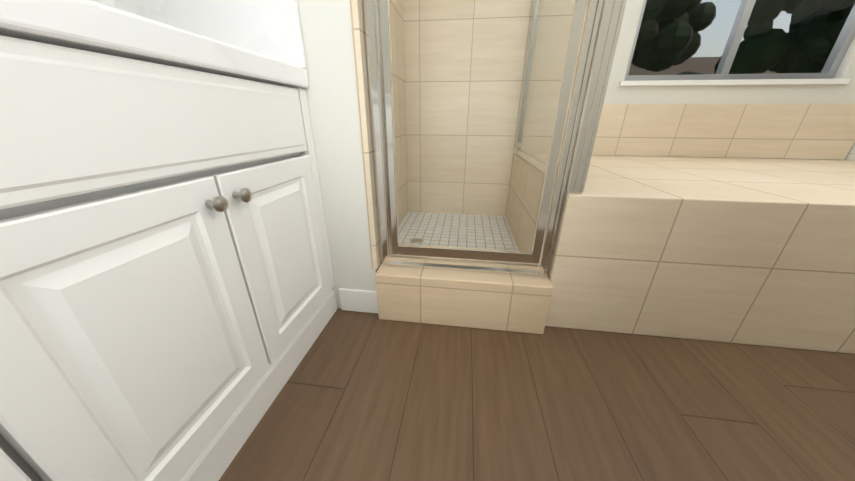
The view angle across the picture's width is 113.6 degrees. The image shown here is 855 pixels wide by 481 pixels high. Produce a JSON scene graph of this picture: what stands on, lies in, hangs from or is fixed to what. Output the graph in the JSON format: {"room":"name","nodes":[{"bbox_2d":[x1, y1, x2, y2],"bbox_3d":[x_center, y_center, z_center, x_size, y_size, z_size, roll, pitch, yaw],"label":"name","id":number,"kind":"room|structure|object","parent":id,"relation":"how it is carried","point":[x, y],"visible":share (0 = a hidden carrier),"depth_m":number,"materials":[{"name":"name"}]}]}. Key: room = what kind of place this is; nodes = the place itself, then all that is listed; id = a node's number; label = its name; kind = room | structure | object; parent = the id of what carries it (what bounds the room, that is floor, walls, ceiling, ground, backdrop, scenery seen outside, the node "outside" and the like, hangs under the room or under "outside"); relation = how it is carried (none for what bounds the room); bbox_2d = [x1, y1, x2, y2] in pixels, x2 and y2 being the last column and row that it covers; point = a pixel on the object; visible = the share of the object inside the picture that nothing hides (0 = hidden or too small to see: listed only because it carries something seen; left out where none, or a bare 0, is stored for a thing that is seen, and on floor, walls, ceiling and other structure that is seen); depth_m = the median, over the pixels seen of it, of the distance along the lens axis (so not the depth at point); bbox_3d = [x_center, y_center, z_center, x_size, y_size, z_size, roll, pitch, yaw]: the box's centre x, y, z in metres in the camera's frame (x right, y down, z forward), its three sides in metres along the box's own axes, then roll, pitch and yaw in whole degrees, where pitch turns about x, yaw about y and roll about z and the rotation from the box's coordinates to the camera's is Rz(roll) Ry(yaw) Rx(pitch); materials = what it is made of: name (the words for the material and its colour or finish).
{"room":"bathroom","nodes":[
{"label":"bathroom","id":0,"kind":"room"},
{"bbox_2d":[297,0,380,307],"bbox_3d":[-0.514,-2.005,0.869,0.834,4.400,1.260,3,24,7],"label":"wall","id":1,"kind":"structure","parent":0,"point":[331,90],"depth_m":0.87,"materials":[{"name":"white paint"}]},
{"bbox_2d":[116,0,306,67],"bbox_3d":[-0.609,-0.588,0.789,0.536,0.182,0.020,3,24,7],"label":"backsplash","id":2,"kind":"structure","parent":1,"relation":"attached to","point":[273,27],"depth_m":0.76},
{"bbox_2d":[339,288,377,312],"bbox_3d":[2.148,0.575,0.353,4.778,0.100,2.206,-2,24,-6],"label":"baseboard","id":3,"kind":"structure","parent":1,"relation":"attached to","point":[356,300],"depth_m":1.09,"materials":[{"name":"white paint"}]},
{"bbox_2d":[349,0,408,268],"bbox_3d":[-0.216,-1.013,1.223,0.012,2.180,1.003,3,24,7],"label":"shower wall tile","id":4,"kind":"structure","parent":1,"relation":"attached to","point":[400,68],"depth_m":1.39,"materials":[{"name":"beige tile"}]},
{"bbox_2d":[363,0,626,276],"bbox_3d":[0.226,-0.919,1.163,0.662,1.779,1.114,3,24,7],"label":"shower door frame","id":5,"kind":"object","parent":1,"relation":"attached to","point":[593,31],"visible":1,"depth_m":0.85,"materials":[{"name":"silver metal"}]},
{"bbox_2d":[219,308,854,480],"bbox_3d":[1.540,0.839,-0.015,5.440,0.100,4.560,3,24,7],"label":"floor","id":6,"kind":"structure","parent":0,"point":[363,396],"depth_m":0.74,"materials":[{"name":"brown wood"}]},
{"bbox_2d":[0,0,337,480],"bbox_3d":[-0.736,0.272,0.147,0.576,0.790,1.898,3,24,7],"label":"bathroom vanity","id":7,"kind":"object","parent":6,"relation":"on","point":[168,305],"depth_m":0.43,"materials":[{"name":"wood"}]},
{"bbox_2d":[8,0,307,79],"bbox_3d":[-0.744,-0.114,-0.019,0.556,0.050,1.898,3,24,7],"label":"countertop","id":8,"kind":"structure","parent":7,"relation":"on","point":[104,12],"depth_m":0.43,"materials":[{"name":"white stone"}]},
{"bbox_2d":[398,212,518,250],"bbox_3d":[0.144,0.030,1.634,0.724,0.063,1.028,3,24,7],"label":"shower floor","id":9,"kind":"structure","parent":6,"relation":"on","point":[416,233],"depth_m":1.77,"materials":[{"name":"tile"}]},
{"bbox_2d":[375,264,552,333],"bbox_3d":[0.124,0.201,1.065,0.610,0.200,0.143,3,24,7],"label":"shower curb","id":10,"kind":"object","parent":6,"relation":"on","point":[506,302],"visible":0.9,"depth_m":1.00,"materials":[{"name":"beige tile"}]},
{"bbox_2d":[506,154,854,353],"bbox_3d":[1.441,-0.076,1.345,1.900,0.500,1.124,3,24,7],"label":"tub deck","id":11,"kind":"object","parent":6,"relation":"on","point":[753,251],"visible":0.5,"depth_m":0.90,"materials":[{"name":"beige tile"}]},
{"bbox_2d":[602,0,854,159],"bbox_3d":[2.201,-2.077,1.070,4.720,4.400,0.120,3,24,7],"label":"wall","id":12,"kind":"structure","parent":0,"point":[616,93],"depth_m":1.59,"materials":[{"name":"white paint"}]},
{"bbox_2d":[405,0,854,215],"bbox_3d":[1.151,-1.147,1.551,2.630,2.180,0.012,3,24,7],"label":"shower wall tile","id":13,"kind":"structure","parent":12,"relation":"attached to","point":[806,131],"depth_m":1.71,"materials":[{"name":"beige tile"}]},
{"bbox_2d":[619,0,854,85],"bbox_3d":[1.709,-1.587,1.323,1.140,1.505,0.105,3,24,7],"label":"window","id":14,"kind":"structure","parent":12,"relation":"in","point":[723,76],"depth_m":1.56,"materials":[{"name":"silver metal"}]},
{"label":"outside","id":15,"kind":"structure","parent":0,"visible":0},
{"bbox_2d":[628,57,775,74],"bbox_3d":[3.085,-3.399,7.442,18.000,2.020,12.730,3,24,7],"label":"ground","id":16,"kind":"structure","parent":15,"point":[703,65],"depth_m":5.78,"materials":[{"name":"brown"}]},
{"bbox_2d":[631,0,854,74],"bbox_3d":[3.257,-2.785,4.166,11.432,3.811,3.854,3,24,7],"label":"trees","id":17,"kind":"object","parent":16,"relation":"on","point":[663,42],"depth_m":3.17,"materials":[{"name":"green plant"}]}
]}

